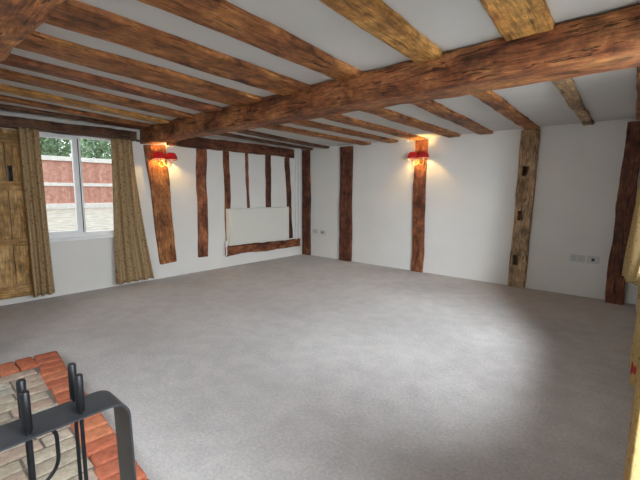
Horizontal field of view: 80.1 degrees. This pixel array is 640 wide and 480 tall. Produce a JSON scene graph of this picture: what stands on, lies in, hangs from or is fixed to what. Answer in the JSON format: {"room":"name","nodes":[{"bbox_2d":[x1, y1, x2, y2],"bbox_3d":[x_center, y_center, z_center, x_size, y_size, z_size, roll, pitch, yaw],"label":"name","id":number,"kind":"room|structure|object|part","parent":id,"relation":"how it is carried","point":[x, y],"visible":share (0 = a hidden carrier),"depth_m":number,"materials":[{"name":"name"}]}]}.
{"room":"living room","nodes":[
{"label":"living room","id":0,"kind":"room"},
{"bbox_2d":[0,110,302,305],"bbox_3d":[-2.526,-0.485,5.415,0.220,2.125,6.400,7,10,40],"label":"wall","id":1,"kind":"structure","parent":0,"point":[78,266],"depth_m":5.81,"materials":[{"name":"paint"}]},
{"bbox_2d":[0,128,32,299],"bbox_3d":[-3.533,-0.251,4.005,0.086,1.855,0.723,7,10,40],"label":"plank door","id":2,"kind":"structure","parent":1,"relation":"in","point":[17,241],"depth_m":4.19,"materials":[{"name":"brown wood"}]},
{"bbox_3d":[-3.353,-0.717,4.130,0.058,0.180,0.040,7,10,40],"label":"handle","id":3,"kind":"part","parent":2,"relation":"part of","materials":[{"name":"black metal"}]},
{"bbox_2d":[0,115,136,138],"bbox_3d":[-3.127,-1.298,4.362,0.129,0.134,1.980,7,10,40],"label":"wall plate","id":4,"kind":"object","parent":1,"relation":"attached to","point":[11,120],"visible":0.86,"depth_m":4.46,"materials":[{"name":"brown wood"}]},
{"bbox_2d":[3,124,144,241],"bbox_3d":[-2.918,-0.662,4.709,0.221,1.320,1.500,7,10,40],"label":"window","id":5,"kind":"structure","parent":1,"relation":"in","point":[80,233],"depth_m":4.69,"materials":[{"name":"white plastic"}]},
{"bbox_2d":[18,127,54,297],"bbox_3d":[-3.173,-0.291,4.284,0.089,1.872,0.226,5,9,34],"label":"curtain","id":6,"kind":"object","parent":5,"relation":"hanging from","point":[29,139],"visible":1,"depth_m":4.27,"materials":[{"name":"beige fabric"}]},
{"bbox_3d":[-3.156,-0.652,4.539,0.058,1.166,0.496,7,10,40],"label":"sash","id":7,"kind":"part","parent":5,"relation":"part of","materials":[{"name":"white"}]},
{"bbox_3d":[-2.886,-1.276,4.606,0.146,0.037,1.500,7,10,40],"label":"curtain rail","id":8,"kind":"part","parent":5,"relation":"part of","materials":[{"name":"brown wood"}]},
{"bbox_3d":[-2.994,-0.024,4.773,0.105,0.037,1.120,7,10,40],"label":"sill","id":9,"kind":"part","parent":5,"relation":"part of","materials":[{"name":"white paint"}]},
{"bbox_2d":[111,138,154,284],"bbox_3d":[-2.498,-0.370,5.059,0.134,1.883,0.484,7,10,40],"label":"curtain","id":10,"kind":"object","parent":5,"relation":"hanging from","point":[132,256],"visible":1,"depth_m":5.03,"materials":[{"name":"beige fabric"}]},
{"bbox_2d":[143,145,176,264],"bbox_3d":[-2.303,-0.497,5.486,0.085,1.711,0.398,7,10,41],"label":"timber post","id":11,"kind":"object","parent":1,"relation":"attached to","point":[159,181],"visible":0.98,"depth_m":5.46,"materials":[{"name":"brown wood"}]},
{"bbox_2d":[153,151,177,166],"bbox_3d":[-2.178,-1.130,5.359,0.168,0.205,0.350,7,10,40],"label":"wall light","id":12,"kind":"object","parent":11,"relation":"attached to","point":[157,155],"visible":1,"depth_m":5.35,"materials":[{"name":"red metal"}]},
{"bbox_3d":[-2.237,-1.173,5.283,0.160,0.100,0.160,7,10,40],"label":"lamp shade","id":13,"kind":"part","parent":12,"relation":"part of","materials":[{"name":"red fabric"}]},
{"bbox_3d":[-2.116,-1.190,5.421,0.160,0.100,0.160,7,10,40],"label":"lamp shade","id":14,"kind":"part","parent":12,"relation":"part of","materials":[{"name":"red fabric"}]},
{"bbox_2d":[196,149,207,256],"bbox_3d":[-1.862,-0.575,5.998,0.072,1.695,0.191,7,8,40],"label":"timber post","id":15,"kind":"object","parent":1,"relation":"attached to","point":[201,154],"visible":1,"depth_m":5.97,"materials":[{"name":"brown wood"}]},
{"bbox_2d":[166,137,293,157],"bbox_3d":[-1.361,-1.562,6.427,0.084,0.183,2.560,7,10,40],"label":"wall plate","id":16,"kind":"object","parent":1,"relation":"attached to","point":[198,142],"visible":0.89,"depth_m":6.29,"materials":[{"name":"red wood"}]},
{"bbox_2d":[225,207,288,255],"bbox_3d":[-1.103,-0.179,6.821,0.111,0.797,1.423,7,10,40],"label":"radiator","id":17,"kind":"object","parent":1,"relation":"attached to","point":[243,225],"visible":1,"depth_m":6.71,"materials":[{"name":"white metal"}]},
{"bbox_3d":[-1.525,-0.210,6.313,0.097,0.609,0.008,7,10,40],"label":"panel","id":18,"kind":"part","parent":17,"relation":"part of","materials":[{"name":"white metal"}]},
{"bbox_2d":[233,207,275,208],"bbox_3d":[-1.078,-0.571,6.787,0.088,0.010,1.358,7,10,40],"label":"grille","id":19,"kind":"object","parent":17,"relation":"attached to","point":[262,207],"depth_m":6.76,"materials":[{"name":"metal"}]},
{"bbox_3d":[-0.634,-0.335,7.336,0.097,0.609,0.008,7,10,40],"label":"panel","id":20,"kind":"part","parent":17,"relation":"part of","materials":[{"name":"white metal"}]},
{"bbox_2d":[225,238,299,256],"bbox_3d":[-1.002,0.117,7.071,0.104,0.185,1.770,7,10,40],"label":"sill timber","id":21,"kind":"structure","parent":1,"relation":"attached to","point":[266,246],"depth_m":6.93,"materials":[{"name":"brown wood"}]},
{"bbox_2d":[223,151,230,246],"bbox_3d":[-1.552,-0.667,6.362,0.056,1.600,0.129,7,10,40],"label":"stud","id":22,"kind":"object","parent":21,"relation":"on","point":[227,191],"visible":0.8,"depth_m":6.31,"materials":[{"name":"brown wood"}]},
{"bbox_2d":[245,153,249,207],"bbox_3d":[-1.271,-0.721,6.685,0.050,1.570,0.072,7,11,40],"label":"stud","id":23,"kind":"object","parent":21,"relation":"on","point":[246,154],"visible":0.6,"depth_m":6.62,"materials":[{"name":"brown wood"}]},
{"bbox_2d":[265,155,270,206],"bbox_3d":[-0.961,-0.765,7.042,0.054,1.570,0.136,7,10,40],"label":"stud","id":24,"kind":"object","parent":21,"relation":"on","point":[267,157],"visible":0.56,"depth_m":6.98,"materials":[{"name":"brown wood"}]},
{"bbox_2d":[284,157,292,237],"bbox_3d":[-0.617,-0.813,7.434,0.055,1.577,0.214,6,9,39],"label":"stud","id":25,"kind":"object","parent":21,"relation":"on","point":[286,159],"visible":0.85,"depth_m":7.39,"materials":[{"name":"red wood"}]},
{"bbox_2d":[294,148,296,238],"bbox_3d":[-0.480,-0.854,7.550,0.046,1.905,0.036,7,10,40],"label":"pipe","id":26,"kind":"object","parent":1,"relation":"attached to","point":[295,179],"visible":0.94,"depth_m":7.53,"materials":[{"name":"white metal"}]},
{"bbox_2d":[298,149,299,237],"bbox_3d":[-0.421,-0.862,7.617,0.046,1.905,0.036,7,10,40],"label":"pipe","id":27,"kind":"object","parent":1,"relation":"attached to","point":[299,149],"visible":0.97,"depth_m":7.59,"materials":[{"name":"metal"}]},
{"bbox_2d":[0,254,635,479],"bbox_3d":[-0.302,0.927,3.651,6.120,0.200,6.840,7,10,40],"label":"floor","id":28,"kind":"structure","parent":0,"point":[295,367],"depth_m":2.78,"materials":[{"name":"carpet"}]},
{"bbox_2d":[0,351,148,479],"bbox_3d":[-1.595,1.052,1.554,2.516,0.064,1.539,7,10,40],"label":"hearth","id":29,"kind":"object","parent":28,"relation":"on","point":[46,375],"visible":0.64,"depth_m":1.92,"materials":[{"name":"brick"}]},
{"bbox_2d":[0,390,136,479],"bbox_3d":[-0.774,0.793,1.066,0.162,0.594,0.545,7,10,40],"label":"stand","id":30,"kind":"object","parent":29,"relation":"on","point":[46,421],"visible":0.99,"depth_m":1.11,"materials":[{"name":"paint"}]},
{"bbox_2d":[19,390,35,479],"bbox_3d":[-0.756,0.725,1.013,0.029,0.680,0.080,7,10,40],"label":"poker","id":31,"kind":"object","parent":30,"relation":"on","point":[24,396],"visible":1,"depth_m":0.98,"materials":[{"name":"black metal"}]},
{"bbox_3d":[-0.756,0.442,0.979,0.022,0.109,0.022,7,10,40],"label":"handle","id":32,"kind":"part","parent":31,"relation":"part of","materials":[{"name":"black metal"}]},
{"bbox_2d":[15,378,60,479],"bbox_3d":[-0.814,0.703,1.073,0.022,0.651,0.150,7,10,40],"label":"tongs","id":33,"kind":"object","parent":30,"relation":"hanging from","point":[20,383],"visible":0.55,"depth_m":1.10,"materials":[{"name":"black metal"}]},
{"bbox_3d":[-0.812,0.434,1.039,0.022,0.109,0.022,7,10,40],"label":"handle","id":34,"kind":"part","parent":33,"relation":"part of","materials":[{"name":"black metal"}]},
{"bbox_2d":[67,363,82,479],"bbox_3d":[-0.740,0.703,1.172,0.028,0.675,0.068,7,10,40],"label":"iron","id":35,"kind":"object","parent":30,"relation":"on","point":[71,367],"visible":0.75,"depth_m":1.14,"materials":[{"name":"black metal"}]},
{"bbox_3d":[-0.738,0.422,1.137,0.022,0.109,0.022,7,10,40],"label":"handle","id":36,"kind":"part","parent":35,"relation":"part of","materials":[{"name":"black metal"}]},
{"bbox_2d":[73,373,87,479],"bbox_3d":[-0.670,0.713,1.117,0.022,0.680,0.049,7,10,40],"label":"iron","id":37,"kind":"object","parent":30,"relation":"on","point":[78,378],"visible":1,"depth_m":1.07,"materials":[{"name":"black metal"}]},
{"bbox_3d":[-0.677,0.431,1.071,0.022,0.109,0.022,7,10,40],"label":"handle","id":38,"kind":"part","parent":37,"relation":"part of","materials":[{"name":"black metal"}]},
{"bbox_2d":[302,150,310,254],"bbox_3d":[-0.264,-0.738,7.658,0.208,2.090,0.085,6,9,40],"label":"timber post","id":39,"kind":"object","parent":28,"relation":"on","point":[306,177],"visible":1,"depth_m":7.62,"materials":[{"name":"red wood"}]},
{"bbox_2d":[339,146,352,261],"bbox_3d":[0.485,-0.651,7.018,0.284,2.090,0.087,7,9,40],"label":"timber post","id":40,"kind":"object","parent":28,"relation":"on","point":[346,153],"visible":1,"depth_m":6.98,"materials":[{"name":"red wood"}]},
{"bbox_2d":[508,129,539,288],"bbox_3d":[2.745,-0.395,5.119,0.224,2.090,0.178,8,10,40],"label":"timber post","id":41,"kind":"object","parent":28,"relation":"on","point":[530,139],"visible":0.84,"depth_m":5.05,"materials":[{"name":"beige wood"}]},
{"bbox_2d":[605,121,639,304],"bbox_3d":[3.500,-0.285,4.377,0.192,2.070,0.162,7,10,40],"label":"timber post","id":42,"kind":"object","parent":28,"relation":"on","point":[627,191],"visible":0.84,"depth_m":4.32,"materials":[{"name":"red wood"}]},
{"bbox_2d":[0,0,639,147],"bbox_3d":[-0.287,-1.355,3.360,6.120,0.150,6.840,7,10,40],"label":"ceiling","id":43,"kind":"structure","parent":0,"point":[451,25],"depth_m":2.46,"materials":[{"name":"paint"}]},
{"bbox_2d":[0,0,64,62],"bbox_3d":[-1.287,-0.942,1.461,4.300,0.228,0.324,7,10,40],"label":"timber beam","id":44,"kind":"structure","parent":43,"relation":"attached to","point":[19,19],"depth_m":1.43,"materials":[{"name":"brown wood"}]},
{"bbox_2d":[0,104,144,129],"bbox_3d":[-2.893,-1.409,4.290,0.116,0.065,2.322,5,9,33],"label":"joist","id":45,"kind":"object","parent":43,"relation":"attached to","point":[2,106],"visible":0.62,"depth_m":4.25,"materials":[{"name":"brown wood"}]},
{"bbox_2d":[0,94,149,127],"bbox_3d":[-2.652,-1.370,4.011,0.145,0.070,1.997,4,8,24],"label":"joist","id":46,"kind":"object","parent":43,"relation":"attached to","point":[4,98],"visible":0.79,"depth_m":3.99,"materials":[{"name":"brown wood"}]},
{"bbox_2d":[0,83,169,123],"bbox_3d":[-2.323,-1.333,3.729,0.201,0.067,1.991,4,8,25],"label":"joist","id":47,"kind":"object","parent":43,"relation":"attached to","point":[9,89],"visible":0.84,"depth_m":3.62,"materials":[{"name":"brown wood"}]},
{"bbox_2d":[0,68,193,118],"bbox_3d":[-1.950,-1.289,3.409,0.229,0.064,1.972,4,8,27],"label":"joist","id":48,"kind":"object","parent":43,"relation":"attached to","point":[5,74],"visible":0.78,"depth_m":3.26,"materials":[{"name":"brown wood"}]},
{"bbox_2d":[0,54,222,112],"bbox_3d":[-1.594,-1.247,3.104,0.246,0.069,1.947,5,8,31],"label":"joist","id":49,"kind":"object","parent":43,"relation":"attached to","point":[12,60],"visible":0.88,"depth_m":2.90,"materials":[{"name":"brown wood"}]},
{"bbox_2d":[14,31,263,105],"bbox_3d":[-1.202,-1.202,2.769,0.402,0.066,1.934,5,9,33],"label":"joist","id":50,"kind":"object","parent":43,"relation":"attached to","point":[36,42],"visible":0.87,"depth_m":2.57,"materials":[{"name":"brown wood"}]},
{"bbox_2d":[44,0,309,95],"bbox_3d":[-0.765,-1.153,2.394,0.332,0.064,1.923,6,9,36],"label":"joist","id":51,"kind":"object","parent":43,"relation":"attached to","point":[72,15],"visible":0.9,"depth_m":2.15,"materials":[{"name":"brown wood"}]},
{"bbox_2d":[137,0,361,81],"bbox_3d":[-0.330,-1.102,2.022,0.282,0.064,1.922,6,9,37],"label":"joist","id":52,"kind":"object","parent":43,"relation":"attached to","point":[222,16],"visible":0.89,"depth_m":1.95,"materials":[{"name":"brown wood"}]},
{"bbox_2d":[217,133,312,149],"bbox_3d":[-1.030,-1.635,6.193,0.140,0.068,3.083,5,9,33],"label":"joist","id":53,"kind":"object","parent":43,"relation":"attached to","point":[223,134],"visible":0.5,"depth_m":6.25,"materials":[{"name":"brown wood"}]},
{"bbox_2d":[236,130,328,148],"bbox_3d":[-0.703,-1.599,5.913,0.177,0.068,3.098,5,8,31],"label":"joist","id":54,"kind":"object","parent":43,"relation":"attached to","point":[247,132],"visible":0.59,"depth_m":5.95,"materials":[{"name":"brown wood"}]},
{"bbox_2d":[262,125,370,144],"bbox_3d":[-0.167,-1.536,5.454,0.212,0.066,3.058,6,9,39],"label":"joist","id":55,"kind":"object","parent":43,"relation":"attached to","point":[274,127],"visible":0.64,"depth_m":5.52,"materials":[{"name":"brown wood"}]},
{"bbox_2d":[290,120,397,142],"bbox_3d":[0.224,-1.492,5.120,0.206,0.066,3.058,6,9,39],"label":"joist","id":56,"kind":"object","parent":43,"relation":"attached to","point":[306,123],"visible":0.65,"depth_m":5.16,"materials":[{"name":"brown wood"}]},
{"bbox_2d":[322,114,424,140],"bbox_3d":[0.600,-1.449,4.798,0.208,0.068,3.059,6,9,39],"label":"joist","id":57,"kind":"object","parent":43,"relation":"attached to","point":[340,118],"visible":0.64,"depth_m":4.80,"materials":[{"name":"brown wood"}]},
{"bbox_2d":[319,0,444,62],"bbox_3d":[0.123,-1.049,1.634,0.204,0.063,1.921,6,9,37],"label":"joist","id":58,"kind":"object","parent":43,"relation":"attached to","point":[375,17],"visible":0.84,"depth_m":1.88,"materials":[{"name":"brown wood"}]},
{"bbox_2d":[140,4,639,144],"bbox_3d":[-0.379,-1.194,3.491,5.401,0.225,0.349,7,10,41],"label":"timber beam","id":59,"kind":"structure","parent":43,"relation":"attached to","point":[609,41],"depth_m":2.28,"materials":[{"name":"brown wood"}]},
{"bbox_2d":[360,108,460,137],"bbox_3d":[1.016,-1.400,4.441,0.211,0.068,3.058,6,9,39],"label":"joist","id":60,"kind":"object","parent":43,"relation":"attached to","point":[391,115],"visible":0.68,"depth_m":4.43,"materials":[{"name":"brown wood"}]},
{"bbox_2d":[410,100,492,134],"bbox_3d":[1.399,-1.358,4.113,0.198,0.069,3.063,6,9,37],"label":"joist","id":61,"kind":"object","parent":43,"relation":"attached to","point":[433,107],"visible":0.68,"depth_m":4.07,"materials":[{"name":"brown wood"}]},
{"bbox_2d":[471,90,538,129],"bbox_3d":[1.816,-1.308,3.756,0.163,0.070,3.060,6,9,38],"label":"joist","id":62,"kind":"object","parent":43,"relation":"attached to","point":[498,103],"visible":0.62,"depth_m":3.70,"materials":[{"name":"brown wood"}]},
{"bbox_2d":[480,0,554,40],"bbox_3d":[0.529,-1.004,1.286,0.241,0.065,1.919,6,9,39],"label":"joist","id":63,"kind":"object","parent":43,"relation":"attached to","point":[513,19],"visible":0.87,"depth_m":1.77,"materials":[{"name":"brown wood"}]},
{"bbox_2d":[551,78,593,125],"bbox_3d":[2.253,-1.256,3.382,0.138,0.079,3.058,6,9,39],"label":"joist","id":64,"kind":"object","parent":43,"relation":"attached to","point":[567,88],"visible":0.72,"depth_m":3.26,"materials":[{"name":"beige wood"}]},
{"bbox_2d":[636,66,639,119],"bbox_3d":[2.555,-1.189,3.002,0.103,0.058,2.851,6,9,39],"label":"joist","id":65,"kind":"object","parent":43,"relation":"attached to","point":[638,67],"visible":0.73,"depth_m":3.11,"materials":[{"name":"brown wood"}]},
{"bbox_2d":[303,118,639,304],"bbox_3d":[1.870,-0.529,5.990,6.120,2.125,0.220,7,10,40],"label":"wall","id":66,"kind":"structure","parent":0,"point":[471,178],"depth_m":5.44,"materials":[{"name":"paint"}]},
{"bbox_2d":[411,139,428,272],"bbox_3d":[1.589,-0.524,6.074,0.217,2.090,0.080,6,9,40],"label":"timber post","id":67,"kind":"object","parent":66,"relation":"attached to","point":[419,181],"visible":0.97,"depth_m":6.05,"materials":[{"name":"brown wood"}]},
{"bbox_2d":[407,151,428,165],"bbox_3d":[1.515,-1.259,5.890,0.350,0.205,0.168,7,10,40],"label":"wall light","id":68,"kind":"object","parent":67,"relation":"attached to","point":[423,155],"visible":1,"depth_m":5.87,"materials":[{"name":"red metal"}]},
{"bbox_3d":[1.445,-1.319,5.943,0.160,0.100,0.160,7,10,40],"label":"lamp shade","id":69,"kind":"part","parent":68,"relation":"part of","materials":[{"name":"red fabric"}]},
{"bbox_3d":[1.584,-1.302,5.823,0.160,0.100,0.160,7,10,40],"label":"lamp shade","id":70,"kind":"part","parent":68,"relation":"part of","materials":[{"name":"red fabric"}]},
{"bbox_2d":[570,254,584,262],"bbox_3d":[3.214,0.231,4.755,0.152,0.088,0.016,7,10,40],"label":"wall socket","id":71,"kind":"object","parent":66,"relation":"attached to","point":[575,258],"visible":1,"depth_m":4.75,"materials":[{"name":"grey plastic"}]},
{"bbox_2d":[586,256,599,263],"bbox_3d":[3.337,0.242,4.651,0.126,0.088,0.014,7,10,40],"label":"wall socket","id":72,"kind":"object","parent":66,"relation":"attached to","point":[590,259],"visible":1,"depth_m":4.64,"materials":[{"name":"grey plastic"}]},
{"bbox_3d":[1.787,0.014,1.720,0.524,2.125,6.400,7,10,40],"label":"wall","id":73,"kind":"structure","parent":0,"visible":0},
{"bbox_2d":[623,347,639,479],"bbox_3d":[0.696,0.196,0.749,0.132,1.804,0.364,7,10,40],"label":"curtain","id":74,"kind":"object","parent":73,"relation":"hanging from","point":[632,464],"visible":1,"depth_m":0.75,"materials":[{"name":"beige fabric"}]},
{"bbox_2d":[629,277,639,385],"bbox_3d":[1.145,-0.149,1.243,0.112,1.239,0.379,7,10,40],"label":"curtain","id":75,"kind":"object","parent":73,"relation":"hanging from","point":[633,361],"visible":0.83,"depth_m":1.23,"materials":[{"name":"beige fabric"}]},
{"bbox_3d":[2.335,-0.956,2.657,0.082,0.022,0.900,7,10,40],"label":"rail","id":76,"kind":"object","parent":73,"relation":"attached to","visible":0},
{"bbox_2d":[622,179,639,284],"bbox_3d":[2.361,-0.340,2.763,0.168,1.228,0.789,7,10,40],"label":"curtain","id":77,"kind":"object","parent":76,"relation":"hanging from","point":[631,265],"visible":1,"depth_m":2.58,"materials":[{"name":"beige fabric"}]},
{"label":"outside","id":78,"kind":"structure","parent":0,"visible":0},
{"bbox_2d":[46,208,113,231],"bbox_3d":[-6.286,-1.234,16.186,100.000,0.001,85.000,7,10,40],"label":"ground","id":79,"kind":"structure","parent":78,"point":[97,219],"depth_m":11.16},
{"bbox_2d":[40,137,90,157],"bbox_3d":[-16.130,-5.320,23.067,4.454,6.269,5.229,-3,8,-24],"label":"tree","id":80,"kind":"object","parent":79,"relation":"on","point":[49,146],"visible":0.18,"depth_m":22.55,"materials":[{"name":"green plant"}]},
{"bbox_2d":[41,155,112,208],"bbox_3d":[-11.020,-2.702,18.131,0.340,2.360,16.200,7,10,40],"label":"fence","id":81,"kind":"object","parent":79,"relation":"on","point":[57,170],"visible":0.2,"depth_m":17.63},
{"bbox_3d":[-11.009,-3.773,17.992,0.130,0.200,16.200,7,10,40],"label":"rail","id":82,"kind":"part","parent":81,"relation":"part of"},
{"bbox_3d":[-11.028,-2.629,18.147,0.100,0.150,16.200,7,10,40],"label":"rail","id":83,"kind":"part","parent":81,"relation":"part of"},
{"bbox_3d":[-10.985,-1.646,18.230,0.230,0.240,16.200,7,10,40],"label":"rail","id":84,"kind":"part","parent":81,"relation":"part of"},
{"bbox_2d":[59,139,111,158],"bbox_3d":[-17.275,-6.154,28.836,5.151,6.450,4.702,7,10,40],"label":"tree","id":85,"kind":"object","parent":79,"relation":"on","point":[98,147],"visible":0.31,"depth_m":28.22,"materials":[{"name":"green plant"}]}
]}

